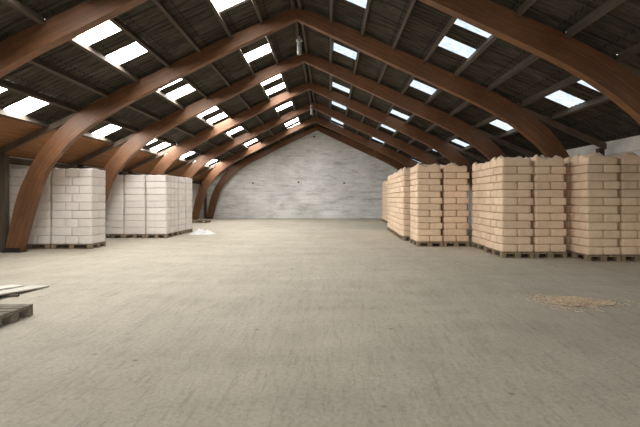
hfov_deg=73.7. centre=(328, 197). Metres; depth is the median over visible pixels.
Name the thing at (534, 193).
sack
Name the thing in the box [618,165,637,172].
sack
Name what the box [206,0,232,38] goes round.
purlin
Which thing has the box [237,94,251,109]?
purlin
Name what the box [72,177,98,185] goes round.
bag
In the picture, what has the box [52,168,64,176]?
bag
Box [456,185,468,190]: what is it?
sack
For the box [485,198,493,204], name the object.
sack
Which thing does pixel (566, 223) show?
sack
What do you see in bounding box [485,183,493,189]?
sack
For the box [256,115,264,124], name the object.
purlin
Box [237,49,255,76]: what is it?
purlin
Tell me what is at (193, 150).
purlin
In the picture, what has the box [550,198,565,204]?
sack
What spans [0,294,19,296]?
batten
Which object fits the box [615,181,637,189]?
sack
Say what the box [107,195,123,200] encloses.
bag
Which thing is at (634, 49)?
purlin
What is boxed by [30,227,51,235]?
bag
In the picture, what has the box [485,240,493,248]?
sack
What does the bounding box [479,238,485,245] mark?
sack
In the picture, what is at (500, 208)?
sack
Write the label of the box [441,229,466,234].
sack
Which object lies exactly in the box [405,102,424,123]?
purlin
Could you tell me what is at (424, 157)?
arch
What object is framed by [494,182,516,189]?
sack
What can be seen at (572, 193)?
sack
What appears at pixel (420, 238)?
sack
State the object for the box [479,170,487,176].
sack
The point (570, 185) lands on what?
sack
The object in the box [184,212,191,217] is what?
bag
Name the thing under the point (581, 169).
sack
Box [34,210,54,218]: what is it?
bag
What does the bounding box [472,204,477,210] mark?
sack
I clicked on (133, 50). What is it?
window
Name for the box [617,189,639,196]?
sack
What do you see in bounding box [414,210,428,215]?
sack
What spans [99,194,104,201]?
bag
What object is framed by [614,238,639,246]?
sack
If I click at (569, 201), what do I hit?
sack
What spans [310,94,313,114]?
pendant lamp
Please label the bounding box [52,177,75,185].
bag
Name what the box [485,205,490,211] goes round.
sack
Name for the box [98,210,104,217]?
bag
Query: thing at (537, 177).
sack
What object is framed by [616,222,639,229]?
sack
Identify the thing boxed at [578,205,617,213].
sack
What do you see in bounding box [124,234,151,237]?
pallet
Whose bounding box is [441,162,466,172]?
sack
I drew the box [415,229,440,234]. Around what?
sack
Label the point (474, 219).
sack
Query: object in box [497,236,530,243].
sack
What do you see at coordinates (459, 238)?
sack
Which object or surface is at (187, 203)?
bag
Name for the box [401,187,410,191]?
sack
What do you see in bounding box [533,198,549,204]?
sack
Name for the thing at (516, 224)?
sack
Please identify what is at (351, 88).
purlin
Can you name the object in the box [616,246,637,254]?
sack
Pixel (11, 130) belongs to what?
ceiling
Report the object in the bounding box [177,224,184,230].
bag
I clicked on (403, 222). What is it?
sack
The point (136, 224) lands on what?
bag
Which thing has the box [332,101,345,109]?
window
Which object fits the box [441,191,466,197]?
sack
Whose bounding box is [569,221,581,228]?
sack
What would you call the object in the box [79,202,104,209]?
bag
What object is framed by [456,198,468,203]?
sack
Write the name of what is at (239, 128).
window
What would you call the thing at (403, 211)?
sack
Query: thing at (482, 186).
sack
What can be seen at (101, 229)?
bag
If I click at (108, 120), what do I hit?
purlin
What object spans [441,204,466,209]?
sack
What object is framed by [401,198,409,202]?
sack
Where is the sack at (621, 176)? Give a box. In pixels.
[617,173,639,180]
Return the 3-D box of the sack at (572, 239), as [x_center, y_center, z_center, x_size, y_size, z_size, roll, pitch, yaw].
[6.494,1.062,10.719,0.741,0.194,0.395,0,0,0]
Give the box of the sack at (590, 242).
[578,237,617,246]
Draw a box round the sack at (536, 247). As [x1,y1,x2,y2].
[531,243,549,251]
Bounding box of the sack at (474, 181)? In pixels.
[472,178,476,184]
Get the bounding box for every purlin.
[0,0,45,25]
[0,78,78,111]
[0,108,47,126]
[28,57,109,97]
[48,122,113,143]
[68,37,139,82]
[78,107,137,132]
[109,17,170,67]
[110,93,160,121]
[113,139,156,154]
[137,128,175,145]
[152,0,201,53]
[153,90,184,109]
[157,151,187,161]
[160,117,194,136]
[176,142,202,154]
[181,76,207,98]
[184,106,213,127]
[194,134,217,147]
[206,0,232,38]
[207,95,232,118]
[209,62,231,87]
[213,125,233,139]
[232,116,249,132]
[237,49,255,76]
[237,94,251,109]
[251,0,263,24]
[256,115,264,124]
[259,84,270,100]
[266,35,278,65]
[280,73,288,91]
[289,0,294,9]
[291,8,302,53]
[297,0,303,9]
[301,7,309,53]
[302,63,307,82]
[308,52,313,82]
[312,81,315,102]
[329,0,334,22]
[329,37,333,63]
[329,74,332,90]
[348,72,356,99]
[353,51,360,74]
[360,0,371,36]
[377,63,387,84]
[386,105,394,115]
[391,0,415,49]
[400,76,414,95]
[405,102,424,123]
[422,16,456,63]
[424,73,453,105]
[425,113,449,132]
[446,125,475,142]
[449,87,485,116]
[453,35,497,77]
[464,134,498,150]
[475,102,520,128]
[486,54,539,91]
[498,115,550,138]
[515,0,536,17]
[520,55,615,106]
[550,95,610,119]
[564,0,625,38]
[616,41,639,61]
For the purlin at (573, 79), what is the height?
0.197 m
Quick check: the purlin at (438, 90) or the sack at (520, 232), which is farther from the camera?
the purlin at (438, 90)
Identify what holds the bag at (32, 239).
on the pallet at (29, 246)
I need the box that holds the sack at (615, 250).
[603,246,619,254]
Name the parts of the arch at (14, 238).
post, post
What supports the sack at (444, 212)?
on the sack at (447, 219)
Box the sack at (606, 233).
[601,230,619,237]
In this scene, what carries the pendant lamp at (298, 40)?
hanging from the roof at (196, 17)
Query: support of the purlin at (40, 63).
attached to the roof at (196, 17)
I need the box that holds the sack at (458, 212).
[456,210,468,215]
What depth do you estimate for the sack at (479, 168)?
12.47 m
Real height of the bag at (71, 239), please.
0.245 m
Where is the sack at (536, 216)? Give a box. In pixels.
[533,213,549,220]
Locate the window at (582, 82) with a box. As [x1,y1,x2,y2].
[578,80,598,91]
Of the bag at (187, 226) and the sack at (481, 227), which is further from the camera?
the bag at (187, 226)
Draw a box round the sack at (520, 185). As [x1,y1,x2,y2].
[516,182,532,189]
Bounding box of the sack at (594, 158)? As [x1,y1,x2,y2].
[578,152,617,164]
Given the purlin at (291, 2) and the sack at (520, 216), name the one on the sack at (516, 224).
the sack at (520, 216)
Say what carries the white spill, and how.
on the floor
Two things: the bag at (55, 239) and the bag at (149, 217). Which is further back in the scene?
the bag at (149, 217)
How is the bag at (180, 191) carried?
on the bag
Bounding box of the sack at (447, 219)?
[441,216,466,222]
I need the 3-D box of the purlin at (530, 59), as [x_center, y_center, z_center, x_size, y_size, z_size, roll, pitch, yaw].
[4.386,-3.013,9.905,0.146,0.197,3.704,0,0,0]
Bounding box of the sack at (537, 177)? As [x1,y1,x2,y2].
[530,174,563,181]
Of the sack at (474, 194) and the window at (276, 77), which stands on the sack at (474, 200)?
the sack at (474, 194)
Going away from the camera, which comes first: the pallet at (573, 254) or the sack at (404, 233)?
the pallet at (573, 254)
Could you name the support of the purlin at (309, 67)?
attached to the roof at (618, 29)
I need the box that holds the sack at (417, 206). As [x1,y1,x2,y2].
[415,204,440,209]
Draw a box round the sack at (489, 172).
[485,168,494,175]
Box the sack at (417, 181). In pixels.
[415,179,440,184]
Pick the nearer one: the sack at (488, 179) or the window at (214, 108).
the sack at (488, 179)
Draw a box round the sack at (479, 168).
[477,160,490,170]
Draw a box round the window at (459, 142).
[452,139,468,146]
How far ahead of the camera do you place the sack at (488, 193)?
11.61 m
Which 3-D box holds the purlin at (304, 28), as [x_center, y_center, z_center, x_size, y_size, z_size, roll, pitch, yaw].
[-0.764,-5.279,13.680,0.146,0.197,3.434,0,0,0]
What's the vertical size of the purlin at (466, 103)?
0.197 m
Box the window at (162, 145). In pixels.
[152,143,169,150]
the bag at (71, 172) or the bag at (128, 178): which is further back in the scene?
the bag at (128, 178)
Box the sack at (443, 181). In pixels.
[441,179,466,184]
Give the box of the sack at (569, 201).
[566,198,573,204]
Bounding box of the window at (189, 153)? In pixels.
[181,152,193,157]
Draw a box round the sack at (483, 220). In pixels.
[481,218,485,224]
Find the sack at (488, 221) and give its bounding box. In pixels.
[485,219,492,225]
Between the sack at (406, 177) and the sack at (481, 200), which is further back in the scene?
the sack at (406, 177)
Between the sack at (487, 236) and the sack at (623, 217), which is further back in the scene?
the sack at (487, 236)
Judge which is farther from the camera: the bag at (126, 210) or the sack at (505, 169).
the bag at (126, 210)
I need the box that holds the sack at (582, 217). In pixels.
[574,213,602,221]
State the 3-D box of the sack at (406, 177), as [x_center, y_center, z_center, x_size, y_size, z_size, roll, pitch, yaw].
[2.796,-0.697,15.248,0.394,0.194,0.597,0,0,0]
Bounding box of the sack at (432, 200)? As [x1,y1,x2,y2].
[429,198,441,203]
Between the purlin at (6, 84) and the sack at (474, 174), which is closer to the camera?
the purlin at (6, 84)
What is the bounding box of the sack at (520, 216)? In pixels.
[517,213,532,220]
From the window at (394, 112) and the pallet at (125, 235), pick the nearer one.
the pallet at (125, 235)
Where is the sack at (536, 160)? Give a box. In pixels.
[531,154,563,166]
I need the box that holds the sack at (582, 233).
[574,229,602,237]
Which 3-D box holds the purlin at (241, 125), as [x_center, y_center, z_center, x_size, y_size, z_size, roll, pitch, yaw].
[-4.414,-3.660,21.450,0.150,0.197,3.894,0,0,0]
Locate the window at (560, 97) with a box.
[546,90,584,107]
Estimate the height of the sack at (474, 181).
0.194 m
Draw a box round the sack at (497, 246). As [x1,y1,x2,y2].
[493,242,516,251]
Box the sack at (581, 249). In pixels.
[574,245,602,254]
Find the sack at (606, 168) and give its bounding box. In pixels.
[602,165,619,172]
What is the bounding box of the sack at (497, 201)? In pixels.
[494,198,516,204]
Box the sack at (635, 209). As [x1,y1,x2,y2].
[617,205,639,213]
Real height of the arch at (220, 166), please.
6.740 m
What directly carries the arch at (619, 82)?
on the floor
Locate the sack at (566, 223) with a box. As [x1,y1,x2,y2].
[564,220,570,227]
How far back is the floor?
4.76 m
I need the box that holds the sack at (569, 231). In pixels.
[563,227,575,235]
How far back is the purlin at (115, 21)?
9.84 m
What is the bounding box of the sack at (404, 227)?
[402,225,410,230]
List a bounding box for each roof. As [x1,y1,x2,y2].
[0,0,316,165]
[297,0,639,165]
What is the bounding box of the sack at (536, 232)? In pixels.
[530,228,549,235]
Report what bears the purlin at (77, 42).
attached to the roof at (196, 17)
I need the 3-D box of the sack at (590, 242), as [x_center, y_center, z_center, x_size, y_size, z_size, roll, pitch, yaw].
[6.495,1.062,10.319,0.740,0.194,0.394,0,0,0]
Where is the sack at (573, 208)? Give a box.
[569,205,581,212]
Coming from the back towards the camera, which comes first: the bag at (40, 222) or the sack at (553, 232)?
the bag at (40, 222)
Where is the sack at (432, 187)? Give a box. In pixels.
[429,185,441,190]
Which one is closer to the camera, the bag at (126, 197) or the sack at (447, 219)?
the sack at (447, 219)
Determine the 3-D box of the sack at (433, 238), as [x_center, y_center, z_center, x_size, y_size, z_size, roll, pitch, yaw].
[3.320,1.258,13.479,0.400,0.194,0.598,0,0,0]
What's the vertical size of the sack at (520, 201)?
0.194 m
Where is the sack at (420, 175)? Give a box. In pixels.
[414,172,428,178]
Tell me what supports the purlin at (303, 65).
attached to the roof at (196, 17)
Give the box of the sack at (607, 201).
[601,197,619,205]
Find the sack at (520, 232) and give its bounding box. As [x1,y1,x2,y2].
[517,228,532,235]
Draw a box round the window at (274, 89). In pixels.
[266,83,284,94]
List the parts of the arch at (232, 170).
post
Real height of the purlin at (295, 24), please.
0.197 m
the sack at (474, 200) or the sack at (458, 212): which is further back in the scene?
the sack at (458, 212)
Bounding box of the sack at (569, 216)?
[564,212,574,220]
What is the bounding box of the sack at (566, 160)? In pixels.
[564,157,570,166]
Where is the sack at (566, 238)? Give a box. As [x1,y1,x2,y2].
[561,235,568,242]
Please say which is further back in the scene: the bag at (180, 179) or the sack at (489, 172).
the bag at (180, 179)
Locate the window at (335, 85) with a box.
[333,82,349,92]
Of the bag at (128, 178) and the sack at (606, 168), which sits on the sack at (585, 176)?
the sack at (606, 168)
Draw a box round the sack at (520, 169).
[517,166,532,173]
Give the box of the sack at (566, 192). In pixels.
[564,190,569,196]
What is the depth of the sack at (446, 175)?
13.21 m
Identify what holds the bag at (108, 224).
on the bag at (111, 230)
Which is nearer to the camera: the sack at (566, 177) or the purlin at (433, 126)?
the sack at (566, 177)
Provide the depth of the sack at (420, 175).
13.19 m
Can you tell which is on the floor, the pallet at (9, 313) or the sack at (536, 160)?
the pallet at (9, 313)
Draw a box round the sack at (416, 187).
[414,185,429,190]
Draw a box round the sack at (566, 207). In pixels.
[562,205,570,212]
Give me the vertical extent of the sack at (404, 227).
0.194 m
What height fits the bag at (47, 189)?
0.245 m
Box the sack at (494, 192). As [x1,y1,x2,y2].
[491,190,496,196]
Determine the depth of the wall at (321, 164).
31.50 m
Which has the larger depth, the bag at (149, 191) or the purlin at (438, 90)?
the bag at (149, 191)
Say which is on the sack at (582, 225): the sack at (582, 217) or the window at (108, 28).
the sack at (582, 217)
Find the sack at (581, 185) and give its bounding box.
[574,181,602,189]
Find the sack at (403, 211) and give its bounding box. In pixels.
[401,208,410,213]
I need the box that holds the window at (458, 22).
[454,19,490,37]
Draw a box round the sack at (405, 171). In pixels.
[402,167,410,175]
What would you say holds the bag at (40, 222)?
on the bag at (35, 231)
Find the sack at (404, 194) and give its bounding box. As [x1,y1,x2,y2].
[402,192,411,197]
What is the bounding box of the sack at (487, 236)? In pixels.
[485,233,490,240]
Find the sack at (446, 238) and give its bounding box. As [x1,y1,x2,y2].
[441,234,455,241]
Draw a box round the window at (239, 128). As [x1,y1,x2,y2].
[227,127,242,134]
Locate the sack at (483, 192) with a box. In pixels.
[481,191,491,197]
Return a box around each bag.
[9,168,22,176]
[9,177,24,185]
[9,186,20,193]
[9,194,17,201]
[9,202,14,209]
[23,168,28,176]
[27,235,36,243]
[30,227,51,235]
[32,219,36,226]
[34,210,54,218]
[37,202,51,209]
[37,219,51,226]
[37,235,52,243]
[40,194,51,201]
[42,186,51,193]
[45,177,54,185]
[51,186,64,193]
[51,219,64,226]
[51,227,71,235]
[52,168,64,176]
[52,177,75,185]
[52,194,71,201]
[52,202,64,209]
[52,210,74,218]
[52,236,64,243]
[65,168,78,176]
[65,186,78,193]
[65,202,78,209]
[65,219,78,226]
[65,235,78,243]
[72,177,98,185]
[72,194,98,201]
[72,210,98,218]
[72,227,98,235]
[79,168,104,177]
[79,186,104,193]
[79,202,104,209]
[79,218,104,226]
[79,234,104,243]
[97,226,104,233]
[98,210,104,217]
[99,178,105,185]
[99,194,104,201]
[104,227,125,233]
[105,201,123,207]
[105,208,123,213]
[105,214,124,220]
[105,221,123,227]
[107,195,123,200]
[109,188,123,194]
[111,182,123,187]
[114,175,125,181]
[124,175,146,181]
[124,182,145,187]
[124,188,145,194]
[124,195,145,200]
[124,201,145,207]
[124,208,145,213]
[124,214,146,220]
[124,221,145,227]
[124,227,146,233]
[146,175,169,181]
[146,182,169,187]
[146,188,169,194]
[146,195,169,200]
[146,201,169,207]
[146,208,169,213]
[146,214,169,220]
[146,221,170,227]
[146,227,169,233]
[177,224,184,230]
[178,177,184,182]
[178,189,184,194]
[178,201,184,206]
[178,213,184,218]
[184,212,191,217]
[185,177,191,183]
[185,189,191,194]
[185,201,191,206]
[185,223,191,229]
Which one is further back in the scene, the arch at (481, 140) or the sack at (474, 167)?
the arch at (481, 140)
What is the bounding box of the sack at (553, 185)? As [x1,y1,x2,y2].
[549,182,566,189]
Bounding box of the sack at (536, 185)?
[532,182,549,189]
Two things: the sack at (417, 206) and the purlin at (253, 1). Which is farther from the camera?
the sack at (417, 206)
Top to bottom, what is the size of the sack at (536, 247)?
0.194 m
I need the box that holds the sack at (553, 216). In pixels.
[549,213,565,220]
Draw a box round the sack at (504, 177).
[497,174,530,181]
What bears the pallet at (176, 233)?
on the floor
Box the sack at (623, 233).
[618,230,637,237]
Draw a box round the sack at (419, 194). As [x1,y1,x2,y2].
[415,191,440,197]
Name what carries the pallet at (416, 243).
on the floor
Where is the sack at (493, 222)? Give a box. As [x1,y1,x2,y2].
[491,220,497,226]
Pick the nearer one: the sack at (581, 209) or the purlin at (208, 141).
the sack at (581, 209)
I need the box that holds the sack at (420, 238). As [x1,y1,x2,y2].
[414,234,429,241]
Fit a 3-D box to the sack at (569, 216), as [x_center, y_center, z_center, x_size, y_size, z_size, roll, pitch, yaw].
[6.318,0.476,11.020,0.400,0.194,0.598,0,0,0]
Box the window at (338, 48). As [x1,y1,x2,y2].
[334,43,356,59]
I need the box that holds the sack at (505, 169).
[494,166,516,174]
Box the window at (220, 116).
[207,113,226,122]
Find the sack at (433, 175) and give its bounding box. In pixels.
[428,172,441,178]
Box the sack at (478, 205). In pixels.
[477,204,483,210]
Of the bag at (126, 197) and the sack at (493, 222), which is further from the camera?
the bag at (126, 197)
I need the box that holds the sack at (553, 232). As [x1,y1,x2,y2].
[550,228,565,235]
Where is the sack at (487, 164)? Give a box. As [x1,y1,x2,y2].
[485,161,491,168]
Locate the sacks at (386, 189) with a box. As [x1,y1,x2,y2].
[382,157,538,229]
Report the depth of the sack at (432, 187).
13.18 m
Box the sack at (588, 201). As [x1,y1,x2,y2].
[574,197,602,205]
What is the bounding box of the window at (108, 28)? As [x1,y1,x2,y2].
[77,21,119,44]
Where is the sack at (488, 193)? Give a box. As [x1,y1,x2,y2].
[485,190,511,197]
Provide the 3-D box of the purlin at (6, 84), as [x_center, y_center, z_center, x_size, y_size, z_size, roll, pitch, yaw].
[-6.964,-2.448,9.905,0.150,0.197,3.704,0,0,0]
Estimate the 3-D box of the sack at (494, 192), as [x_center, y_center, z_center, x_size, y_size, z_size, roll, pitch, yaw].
[4.703,-0.111,11.277,0.738,0.194,0.396,0,0,0]
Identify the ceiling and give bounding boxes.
[0,116,212,180]
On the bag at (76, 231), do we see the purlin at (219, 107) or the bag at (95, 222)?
the bag at (95, 222)
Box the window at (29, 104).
[5,97,48,114]
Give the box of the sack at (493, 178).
[491,175,496,182]
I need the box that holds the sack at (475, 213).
[472,210,478,216]
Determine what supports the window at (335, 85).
attached to the roof at (618, 29)
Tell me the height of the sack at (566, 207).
0.194 m
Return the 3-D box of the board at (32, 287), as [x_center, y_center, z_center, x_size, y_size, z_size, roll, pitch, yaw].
[-5.020,1.427,6.286,0.300,0.144,1.897,0,0,10]
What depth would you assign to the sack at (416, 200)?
13.19 m
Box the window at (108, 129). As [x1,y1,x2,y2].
[92,125,119,135]
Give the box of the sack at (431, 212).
[429,210,441,215]
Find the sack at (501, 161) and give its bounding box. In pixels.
[497,155,530,166]
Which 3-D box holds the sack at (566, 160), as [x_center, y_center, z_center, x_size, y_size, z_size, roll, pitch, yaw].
[6.492,-0.953,11.116,0.737,0.316,0.395,0,0,0]
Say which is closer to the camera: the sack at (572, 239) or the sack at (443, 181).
the sack at (572, 239)
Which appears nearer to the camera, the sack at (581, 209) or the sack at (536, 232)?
the sack at (581, 209)
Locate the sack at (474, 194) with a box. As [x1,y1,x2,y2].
[472,191,478,197]
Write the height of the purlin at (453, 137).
0.197 m
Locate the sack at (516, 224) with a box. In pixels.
[497,220,530,228]
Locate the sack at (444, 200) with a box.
[442,198,455,203]
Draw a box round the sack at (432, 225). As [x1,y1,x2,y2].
[429,223,442,228]
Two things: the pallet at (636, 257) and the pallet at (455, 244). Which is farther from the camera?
the pallet at (455, 244)
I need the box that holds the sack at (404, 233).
[401,230,410,236]
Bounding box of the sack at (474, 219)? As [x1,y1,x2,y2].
[472,217,477,222]
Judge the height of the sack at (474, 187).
0.194 m
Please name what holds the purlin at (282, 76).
attached to the roof at (196, 17)
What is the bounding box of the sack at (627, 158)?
[614,152,639,164]
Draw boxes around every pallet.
[0,304,32,327]
[26,243,51,248]
[51,241,105,248]
[105,234,129,237]
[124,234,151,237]
[146,232,177,237]
[192,220,210,222]
[398,234,409,240]
[410,238,442,246]
[442,241,469,246]
[471,242,485,250]
[485,247,533,257]
[525,251,566,257]
[566,250,620,260]
[607,254,639,260]
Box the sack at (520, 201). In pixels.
[517,198,532,204]
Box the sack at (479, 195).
[477,191,483,197]
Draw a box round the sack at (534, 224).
[531,220,563,228]
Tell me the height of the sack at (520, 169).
0.194 m
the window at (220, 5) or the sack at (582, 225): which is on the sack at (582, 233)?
the sack at (582, 225)
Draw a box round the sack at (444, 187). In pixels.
[442,185,455,190]
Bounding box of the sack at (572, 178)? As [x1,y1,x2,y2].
[569,174,580,181]
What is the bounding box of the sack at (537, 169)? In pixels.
[530,166,549,174]
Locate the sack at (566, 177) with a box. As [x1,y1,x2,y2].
[563,175,568,181]
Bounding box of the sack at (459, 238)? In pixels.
[455,235,468,241]
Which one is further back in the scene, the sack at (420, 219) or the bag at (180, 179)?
the bag at (180, 179)
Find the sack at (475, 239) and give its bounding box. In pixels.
[472,236,479,243]
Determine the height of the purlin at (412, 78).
0.197 m
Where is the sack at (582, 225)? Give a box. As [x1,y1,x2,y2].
[578,222,617,229]
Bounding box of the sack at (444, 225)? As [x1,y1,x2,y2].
[440,222,455,228]
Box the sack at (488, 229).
[485,226,494,233]
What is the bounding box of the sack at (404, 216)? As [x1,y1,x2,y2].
[402,214,409,219]
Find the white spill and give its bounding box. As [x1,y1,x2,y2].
[189,229,215,234]
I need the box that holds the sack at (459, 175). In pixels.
[455,172,468,178]
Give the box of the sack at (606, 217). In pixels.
[603,214,619,221]
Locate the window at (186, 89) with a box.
[166,85,194,98]
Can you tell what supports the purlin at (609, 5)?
attached to the roof at (618, 29)
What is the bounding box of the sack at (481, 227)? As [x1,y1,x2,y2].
[479,224,486,231]
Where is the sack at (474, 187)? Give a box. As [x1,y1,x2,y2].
[472,184,479,190]
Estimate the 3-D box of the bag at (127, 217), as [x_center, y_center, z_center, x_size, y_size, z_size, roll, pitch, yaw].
[-7.290,0.740,16.199,0.796,0.245,0.397,0,0,0]
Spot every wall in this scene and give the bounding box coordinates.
[9,156,199,217]
[200,131,398,217]
[468,135,639,224]
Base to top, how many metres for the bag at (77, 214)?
0.245 m
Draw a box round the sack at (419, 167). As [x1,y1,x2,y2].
[415,163,440,172]
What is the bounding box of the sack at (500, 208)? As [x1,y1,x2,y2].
[497,205,530,212]
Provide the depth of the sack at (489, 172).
11.53 m
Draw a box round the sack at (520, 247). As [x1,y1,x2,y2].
[516,244,532,251]
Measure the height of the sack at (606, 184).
0.194 m
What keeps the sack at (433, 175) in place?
on the sack at (417, 181)
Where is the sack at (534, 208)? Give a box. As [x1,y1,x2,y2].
[529,205,563,212]
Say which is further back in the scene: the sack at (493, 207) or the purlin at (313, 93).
the purlin at (313, 93)
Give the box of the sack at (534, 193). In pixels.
[531,190,563,196]
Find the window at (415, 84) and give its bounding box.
[410,80,435,94]
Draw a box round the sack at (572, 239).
[569,236,580,244]
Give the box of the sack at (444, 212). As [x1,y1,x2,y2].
[442,210,455,215]
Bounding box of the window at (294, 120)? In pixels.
[285,118,297,125]
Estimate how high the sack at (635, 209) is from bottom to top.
0.194 m
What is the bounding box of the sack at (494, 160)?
[491,157,496,167]
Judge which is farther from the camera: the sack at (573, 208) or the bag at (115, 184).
the bag at (115, 184)
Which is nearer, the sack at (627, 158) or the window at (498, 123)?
the sack at (627, 158)
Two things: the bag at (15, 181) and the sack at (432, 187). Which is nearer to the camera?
the bag at (15, 181)
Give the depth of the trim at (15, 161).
14.64 m
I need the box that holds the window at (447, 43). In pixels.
[438,36,475,57]
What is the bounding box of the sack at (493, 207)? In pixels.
[491,205,497,211]
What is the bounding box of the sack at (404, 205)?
[402,203,411,208]
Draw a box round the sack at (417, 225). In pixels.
[414,222,429,228]
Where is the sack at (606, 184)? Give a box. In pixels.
[603,181,619,188]
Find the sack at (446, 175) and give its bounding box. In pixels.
[441,172,455,178]
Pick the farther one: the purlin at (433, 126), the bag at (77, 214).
the purlin at (433, 126)
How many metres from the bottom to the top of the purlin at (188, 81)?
0.197 m
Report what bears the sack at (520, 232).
on the sack at (500, 239)
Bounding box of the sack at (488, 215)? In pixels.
[485,212,494,219]
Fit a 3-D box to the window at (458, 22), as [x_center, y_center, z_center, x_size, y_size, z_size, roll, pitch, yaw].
[3.100,-3.676,9.021,0.880,0.426,0.620,0,0,0]
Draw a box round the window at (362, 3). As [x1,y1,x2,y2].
[347,0,366,8]
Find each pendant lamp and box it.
[296,23,301,54]
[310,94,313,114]
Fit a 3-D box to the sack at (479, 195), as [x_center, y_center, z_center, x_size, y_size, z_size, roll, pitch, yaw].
[4.760,-0.111,12.539,0.741,0.194,0.395,0,0,0]
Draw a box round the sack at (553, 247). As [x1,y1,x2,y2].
[549,244,565,251]
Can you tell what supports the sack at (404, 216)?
on the sack
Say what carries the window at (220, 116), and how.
attached to the roof at (196, 17)
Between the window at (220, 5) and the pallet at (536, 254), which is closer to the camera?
the window at (220, 5)
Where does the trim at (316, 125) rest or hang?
attached to the wall at (321, 164)
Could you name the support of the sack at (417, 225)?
on the sack at (417, 231)
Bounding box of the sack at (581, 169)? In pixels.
[574,165,602,173]
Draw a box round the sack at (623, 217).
[616,213,637,221]
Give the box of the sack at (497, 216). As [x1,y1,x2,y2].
[493,212,516,220]
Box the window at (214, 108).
[199,106,217,116]
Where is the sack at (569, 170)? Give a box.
[563,167,573,174]
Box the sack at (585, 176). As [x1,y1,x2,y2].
[578,173,617,180]
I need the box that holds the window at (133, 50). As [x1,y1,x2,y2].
[107,42,146,63]
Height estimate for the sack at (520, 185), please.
0.194 m
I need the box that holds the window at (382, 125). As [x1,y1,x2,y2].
[381,124,395,131]
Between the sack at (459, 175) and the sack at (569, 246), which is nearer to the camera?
the sack at (569, 246)
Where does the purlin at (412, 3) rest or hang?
attached to the roof at (618, 29)
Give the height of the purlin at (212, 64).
0.197 m
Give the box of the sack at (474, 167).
[472,162,477,171]
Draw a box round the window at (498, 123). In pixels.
[490,120,512,130]
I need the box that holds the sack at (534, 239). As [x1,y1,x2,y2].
[529,236,563,243]
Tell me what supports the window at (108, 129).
attached to the roof at (196, 17)
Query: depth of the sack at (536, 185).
10.69 m
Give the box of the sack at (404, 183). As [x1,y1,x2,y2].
[402,181,409,186]
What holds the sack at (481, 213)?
on the sack at (483, 220)
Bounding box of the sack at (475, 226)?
[472,223,479,230]
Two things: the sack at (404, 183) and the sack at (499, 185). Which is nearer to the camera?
the sack at (499, 185)
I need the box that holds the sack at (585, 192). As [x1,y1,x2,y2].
[578,189,617,196]
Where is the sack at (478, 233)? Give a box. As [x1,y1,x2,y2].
[476,231,482,237]
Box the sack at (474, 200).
[472,198,478,203]
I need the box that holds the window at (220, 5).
[211,0,242,11]
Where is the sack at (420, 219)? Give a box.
[415,216,440,222]
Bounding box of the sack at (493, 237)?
[491,234,498,241]
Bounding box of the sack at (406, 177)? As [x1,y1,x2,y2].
[401,175,409,180]
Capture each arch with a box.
[0,0,639,124]
[0,8,606,252]
[70,53,540,205]
[122,82,488,197]
[163,102,467,222]
[191,117,421,219]
[200,126,407,218]
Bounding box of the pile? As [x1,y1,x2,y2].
[513,293,638,311]
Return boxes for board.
[0,285,23,289]
[0,285,48,294]
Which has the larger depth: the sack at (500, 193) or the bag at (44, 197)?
the bag at (44, 197)
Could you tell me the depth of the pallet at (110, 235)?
16.01 m
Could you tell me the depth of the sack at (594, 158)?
10.13 m
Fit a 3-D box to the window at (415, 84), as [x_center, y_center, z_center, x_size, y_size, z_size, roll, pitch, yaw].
[3.100,-3.676,14.228,0.880,0.426,0.708,0,0,0]
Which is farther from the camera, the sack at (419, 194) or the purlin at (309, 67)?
the purlin at (309, 67)
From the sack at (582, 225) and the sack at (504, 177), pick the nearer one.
the sack at (582, 225)
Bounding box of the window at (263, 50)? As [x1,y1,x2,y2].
[244,44,270,61]
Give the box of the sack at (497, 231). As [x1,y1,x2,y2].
[494,227,516,235]
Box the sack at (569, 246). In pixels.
[564,242,577,251]
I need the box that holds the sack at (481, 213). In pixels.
[479,211,487,217]
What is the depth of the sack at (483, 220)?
12.13 m
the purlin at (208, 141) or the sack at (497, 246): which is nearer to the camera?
the sack at (497, 246)
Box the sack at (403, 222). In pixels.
[401,219,409,224]
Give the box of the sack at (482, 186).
[479,184,488,190]
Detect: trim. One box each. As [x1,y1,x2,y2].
[9,157,201,183]
[219,125,316,174]
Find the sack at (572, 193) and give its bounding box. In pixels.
[569,190,578,196]
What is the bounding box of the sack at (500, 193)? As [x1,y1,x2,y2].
[497,190,530,196]
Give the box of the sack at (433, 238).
[429,235,442,241]
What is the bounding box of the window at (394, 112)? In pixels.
[390,109,408,119]
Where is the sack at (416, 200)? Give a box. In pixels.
[414,198,429,203]
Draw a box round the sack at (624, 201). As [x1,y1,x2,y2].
[618,197,637,205]
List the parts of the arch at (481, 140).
post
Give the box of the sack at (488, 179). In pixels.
[485,176,491,182]
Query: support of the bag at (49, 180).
on the bag at (47, 189)
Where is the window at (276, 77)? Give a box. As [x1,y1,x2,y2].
[261,75,280,85]
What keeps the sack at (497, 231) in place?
on the sack at (500, 239)
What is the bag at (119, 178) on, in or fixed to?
on the bag at (115, 184)
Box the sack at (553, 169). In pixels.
[550,166,565,173]
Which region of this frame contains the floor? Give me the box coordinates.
[0,218,639,426]
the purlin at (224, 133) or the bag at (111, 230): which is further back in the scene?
the purlin at (224, 133)
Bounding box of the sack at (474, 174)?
[472,171,481,177]
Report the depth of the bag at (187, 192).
18.39 m
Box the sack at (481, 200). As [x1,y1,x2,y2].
[479,198,484,203]
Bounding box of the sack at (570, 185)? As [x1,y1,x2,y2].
[565,182,575,189]
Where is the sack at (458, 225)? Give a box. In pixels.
[456,223,468,228]
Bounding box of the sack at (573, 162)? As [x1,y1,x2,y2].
[569,154,580,166]
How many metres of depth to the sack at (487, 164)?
11.64 m
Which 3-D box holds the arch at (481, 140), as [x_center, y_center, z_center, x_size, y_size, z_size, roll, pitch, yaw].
[-0.845,-1.870,15.500,17.050,6.740,0.300,0,0,0]
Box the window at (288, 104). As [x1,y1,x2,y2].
[276,102,291,110]

